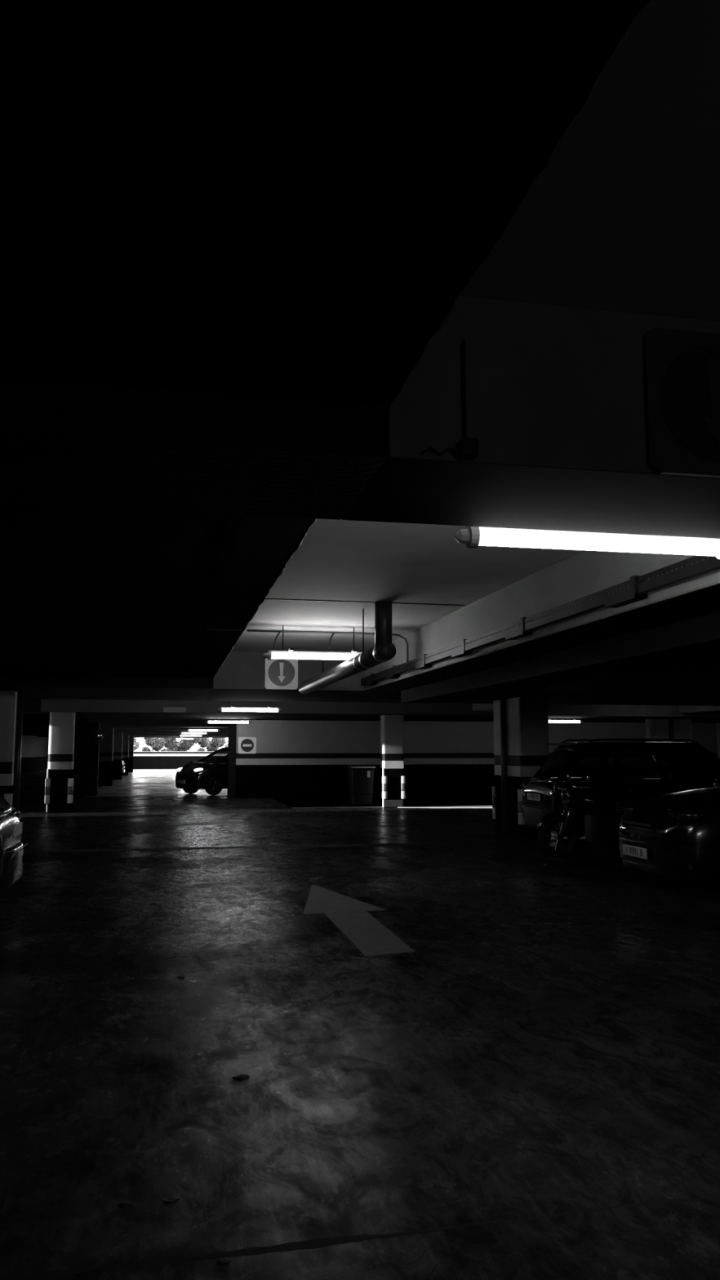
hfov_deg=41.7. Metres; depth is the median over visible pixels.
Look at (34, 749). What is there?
wall
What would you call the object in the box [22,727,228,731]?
beam
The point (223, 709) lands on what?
diffuser
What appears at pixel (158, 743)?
tree
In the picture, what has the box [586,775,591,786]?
mirror
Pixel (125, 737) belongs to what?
pillar
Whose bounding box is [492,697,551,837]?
pillar
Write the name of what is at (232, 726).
pillar
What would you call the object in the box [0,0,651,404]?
ceiling
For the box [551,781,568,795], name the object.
tail light
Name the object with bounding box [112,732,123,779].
pillar
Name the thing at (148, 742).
tree
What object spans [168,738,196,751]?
tree
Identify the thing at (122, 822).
floor
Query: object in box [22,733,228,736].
beam
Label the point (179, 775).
grille
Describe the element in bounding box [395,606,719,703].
ceiling
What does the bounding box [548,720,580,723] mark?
diffuser
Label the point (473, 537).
lamp
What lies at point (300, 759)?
wall
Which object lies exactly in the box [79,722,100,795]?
pillar
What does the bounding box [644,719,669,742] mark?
pillar
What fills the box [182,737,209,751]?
tree
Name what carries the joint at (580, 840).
on the floor at (122, 822)
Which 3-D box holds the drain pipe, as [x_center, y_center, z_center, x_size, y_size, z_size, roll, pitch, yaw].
[-0.313,0.226,12.121,0.238,0.633,5.431,1,-7,-12]
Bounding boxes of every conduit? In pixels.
[247,629,408,662]
[322,659,324,688]
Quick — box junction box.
[421,339,478,460]
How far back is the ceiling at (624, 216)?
2.88 m
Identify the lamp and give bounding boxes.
[178,734,203,736]
[179,731,208,734]
[186,728,219,731]
[204,719,251,724]
[217,701,282,712]
[262,625,361,660]
[453,525,719,559]
[548,718,582,723]
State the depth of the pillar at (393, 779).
25.04 m
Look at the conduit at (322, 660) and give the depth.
14.69 m
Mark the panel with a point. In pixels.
(165, 708)
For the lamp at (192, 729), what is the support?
hanging from the ceiling at (624, 216)
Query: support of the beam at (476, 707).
attached to the ceiling at (624, 216)
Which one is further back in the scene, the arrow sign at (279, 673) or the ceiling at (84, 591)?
the arrow sign at (279, 673)
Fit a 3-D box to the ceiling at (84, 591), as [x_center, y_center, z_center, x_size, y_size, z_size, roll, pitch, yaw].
[-5.884,-0.207,8.169,9.694,0.132,10.760,1,-7,-11]
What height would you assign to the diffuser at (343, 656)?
0.061 m
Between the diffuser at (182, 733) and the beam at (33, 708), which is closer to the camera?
the beam at (33, 708)
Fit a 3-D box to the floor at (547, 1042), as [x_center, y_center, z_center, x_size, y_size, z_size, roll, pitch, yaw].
[4.110,2.180,4.656,28.000,0.250,21.920,1,-7,-11]
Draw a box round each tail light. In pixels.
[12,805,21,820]
[521,778,530,790]
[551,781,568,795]
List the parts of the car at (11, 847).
plate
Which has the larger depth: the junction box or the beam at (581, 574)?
the beam at (581, 574)
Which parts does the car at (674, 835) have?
plate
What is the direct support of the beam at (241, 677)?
attached to the ceiling at (624, 216)
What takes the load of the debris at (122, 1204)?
on the floor at (547, 1042)
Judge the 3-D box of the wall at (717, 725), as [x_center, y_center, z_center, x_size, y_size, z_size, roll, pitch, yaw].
[16.413,2.977,15.138,0.300,5.400,37.600,1,-7,-11]
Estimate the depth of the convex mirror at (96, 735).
31.61 m
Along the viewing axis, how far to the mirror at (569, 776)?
13.64 m
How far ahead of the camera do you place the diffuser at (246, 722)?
28.06 m
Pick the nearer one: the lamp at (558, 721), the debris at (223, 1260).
the debris at (223, 1260)
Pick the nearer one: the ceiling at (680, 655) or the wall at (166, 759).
the ceiling at (680, 655)
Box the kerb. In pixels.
[292,804,492,808]
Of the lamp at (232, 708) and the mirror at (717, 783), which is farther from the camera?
the lamp at (232, 708)
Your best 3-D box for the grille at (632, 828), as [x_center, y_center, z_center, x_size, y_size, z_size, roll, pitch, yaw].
[3.039,2.059,10.194,0.112,0.175,0.626,1,-7,-11]
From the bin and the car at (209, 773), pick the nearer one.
the bin
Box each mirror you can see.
[90,728,103,742]
[217,761,223,766]
[566,773,573,785]
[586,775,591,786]
[713,778,719,786]
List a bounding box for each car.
[0,795,27,889]
[73,754,125,773]
[175,746,227,795]
[521,738,719,847]
[616,778,719,880]
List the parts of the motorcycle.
fuel tank, frame, seat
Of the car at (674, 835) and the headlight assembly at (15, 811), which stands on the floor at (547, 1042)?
the car at (674, 835)
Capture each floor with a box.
[0,841,719,1279]
[18,768,585,850]
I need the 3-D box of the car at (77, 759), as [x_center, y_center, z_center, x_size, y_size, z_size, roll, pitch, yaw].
[-15.269,6.987,53.078,4.025,1.440,2.100,1,-7,-11]
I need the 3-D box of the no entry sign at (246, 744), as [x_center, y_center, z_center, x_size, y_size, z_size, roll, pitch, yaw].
[-3.581,3.346,29.985,0.570,0.520,0.038,1,-7,-11]
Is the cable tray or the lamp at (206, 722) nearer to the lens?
the cable tray
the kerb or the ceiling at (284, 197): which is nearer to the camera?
the ceiling at (284, 197)
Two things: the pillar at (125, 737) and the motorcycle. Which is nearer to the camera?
the motorcycle
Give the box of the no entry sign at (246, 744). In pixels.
[238,737,256,753]
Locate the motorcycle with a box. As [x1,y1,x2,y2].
[536,773,648,858]
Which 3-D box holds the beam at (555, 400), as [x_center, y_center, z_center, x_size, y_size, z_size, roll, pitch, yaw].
[4.247,-0.718,4.319,28.000,0.569,0.850,1,-7,-11]
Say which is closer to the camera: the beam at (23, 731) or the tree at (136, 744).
the beam at (23, 731)
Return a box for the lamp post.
[136,739,143,751]
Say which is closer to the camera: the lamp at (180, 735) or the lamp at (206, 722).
the lamp at (206, 722)
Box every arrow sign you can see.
[264,657,297,689]
[642,327,719,477]
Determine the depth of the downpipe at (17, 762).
14.94 m
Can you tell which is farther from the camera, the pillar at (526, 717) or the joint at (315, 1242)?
the pillar at (526, 717)
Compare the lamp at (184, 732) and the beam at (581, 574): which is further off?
the lamp at (184, 732)
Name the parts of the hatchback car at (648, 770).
plate, roof rail, door handle, roof rail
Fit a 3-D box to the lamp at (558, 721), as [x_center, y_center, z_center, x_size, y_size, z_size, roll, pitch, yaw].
[5.866,2.349,27.462,1.392,0.148,0.248,1,-7,-11]
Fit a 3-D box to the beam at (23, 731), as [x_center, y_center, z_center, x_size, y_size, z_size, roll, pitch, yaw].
[-5.986,5.118,54.273,28.000,0.569,1.200,1,-7,-11]
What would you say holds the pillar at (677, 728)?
on the floor at (122, 822)
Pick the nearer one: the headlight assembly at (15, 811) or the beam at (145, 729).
the headlight assembly at (15, 811)
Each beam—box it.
[0,295,719,538]
[0,652,719,706]
[22,698,719,723]
[22,718,228,728]
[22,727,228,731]
[22,730,228,733]
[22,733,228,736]
[37,735,228,737]
[363,550,719,691]
[472,703,493,711]
[679,705,719,712]
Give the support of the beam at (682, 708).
attached to the ceiling at (624, 216)
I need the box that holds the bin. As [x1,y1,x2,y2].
[346,764,375,806]
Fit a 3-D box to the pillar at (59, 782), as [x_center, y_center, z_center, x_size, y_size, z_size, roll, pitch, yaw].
[-7.320,2.986,23.100,0.650,2.430,0.435,1,-7,-11]
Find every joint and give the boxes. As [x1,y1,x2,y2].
[0,1193,719,1279]
[23,839,588,853]
[265,598,464,605]
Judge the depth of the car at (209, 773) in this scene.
31.88 m
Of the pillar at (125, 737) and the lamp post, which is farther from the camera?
the lamp post
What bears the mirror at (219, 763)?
attached to the car at (209, 773)
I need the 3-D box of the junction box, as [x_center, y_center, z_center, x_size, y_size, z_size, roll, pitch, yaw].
[0.288,-0.786,3.051,0.180,0.400,0.050,1,-7,-11]
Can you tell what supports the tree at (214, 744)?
on the ground
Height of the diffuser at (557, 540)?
0.061 m
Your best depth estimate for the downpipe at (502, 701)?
17.02 m
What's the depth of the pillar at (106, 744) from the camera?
39.95 m
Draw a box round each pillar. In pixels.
[0,690,17,805]
[44,711,75,813]
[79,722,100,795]
[97,728,114,786]
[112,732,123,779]
[121,734,128,775]
[128,737,133,772]
[226,720,236,798]
[380,715,405,807]
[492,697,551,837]
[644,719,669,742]
[668,719,692,742]
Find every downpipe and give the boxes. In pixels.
[12,691,23,810]
[499,698,508,835]
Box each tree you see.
[133,737,139,751]
[138,737,161,751]
[151,737,179,751]
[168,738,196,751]
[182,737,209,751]
[205,737,226,751]
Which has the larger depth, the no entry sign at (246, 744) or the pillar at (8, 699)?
the no entry sign at (246, 744)
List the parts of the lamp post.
post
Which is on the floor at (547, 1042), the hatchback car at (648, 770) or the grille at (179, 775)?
the hatchback car at (648, 770)
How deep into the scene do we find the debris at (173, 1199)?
3.16 m
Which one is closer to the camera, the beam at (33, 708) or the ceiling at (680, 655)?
the ceiling at (680, 655)
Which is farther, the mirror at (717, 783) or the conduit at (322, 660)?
the conduit at (322, 660)
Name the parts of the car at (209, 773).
plate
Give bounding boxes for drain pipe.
[298,600,395,694]
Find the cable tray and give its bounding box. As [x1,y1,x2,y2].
[360,555,719,685]
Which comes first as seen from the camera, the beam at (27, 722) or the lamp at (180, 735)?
the beam at (27, 722)
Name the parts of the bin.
lid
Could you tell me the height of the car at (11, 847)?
1.440 m
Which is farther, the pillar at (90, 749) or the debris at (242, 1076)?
the pillar at (90, 749)
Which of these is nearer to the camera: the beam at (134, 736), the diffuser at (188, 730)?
the diffuser at (188, 730)
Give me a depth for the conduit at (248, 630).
11.98 m
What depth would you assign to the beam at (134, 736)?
69.15 m
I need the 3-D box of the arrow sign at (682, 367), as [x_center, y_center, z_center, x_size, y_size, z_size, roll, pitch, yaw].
[1.224,-0.813,3.256,0.510,0.510,0.030,1,-7,-11]
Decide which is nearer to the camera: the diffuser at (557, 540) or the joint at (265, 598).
the diffuser at (557, 540)
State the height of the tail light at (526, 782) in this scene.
0.260 m
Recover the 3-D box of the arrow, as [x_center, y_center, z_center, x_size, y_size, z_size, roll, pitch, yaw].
[-0.135,2.536,8.794,0.802,0.003,3.779,1,-7,-11]
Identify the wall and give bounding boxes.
[20,735,48,773]
[73,737,214,768]
[235,720,717,808]
[715,723,719,758]
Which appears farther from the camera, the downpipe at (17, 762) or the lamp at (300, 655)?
the downpipe at (17, 762)
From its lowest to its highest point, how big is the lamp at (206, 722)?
0.148 m
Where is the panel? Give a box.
[163,706,186,711]
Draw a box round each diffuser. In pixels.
[182,733,206,733]
[188,729,217,731]
[208,720,248,723]
[222,708,277,711]
[271,653,356,660]
[479,530,719,555]
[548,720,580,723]
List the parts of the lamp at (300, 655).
cord, hanging rod, cord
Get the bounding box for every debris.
[118,1200,132,1207]
[162,1196,178,1202]
[216,1257,231,1264]
[232,1074,248,1079]
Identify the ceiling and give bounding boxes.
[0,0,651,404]
[0,502,316,677]
[231,0,719,652]
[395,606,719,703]
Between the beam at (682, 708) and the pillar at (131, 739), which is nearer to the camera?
the beam at (682, 708)
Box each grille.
[177,773,188,777]
[622,820,657,836]
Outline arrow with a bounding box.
[302,884,414,956]

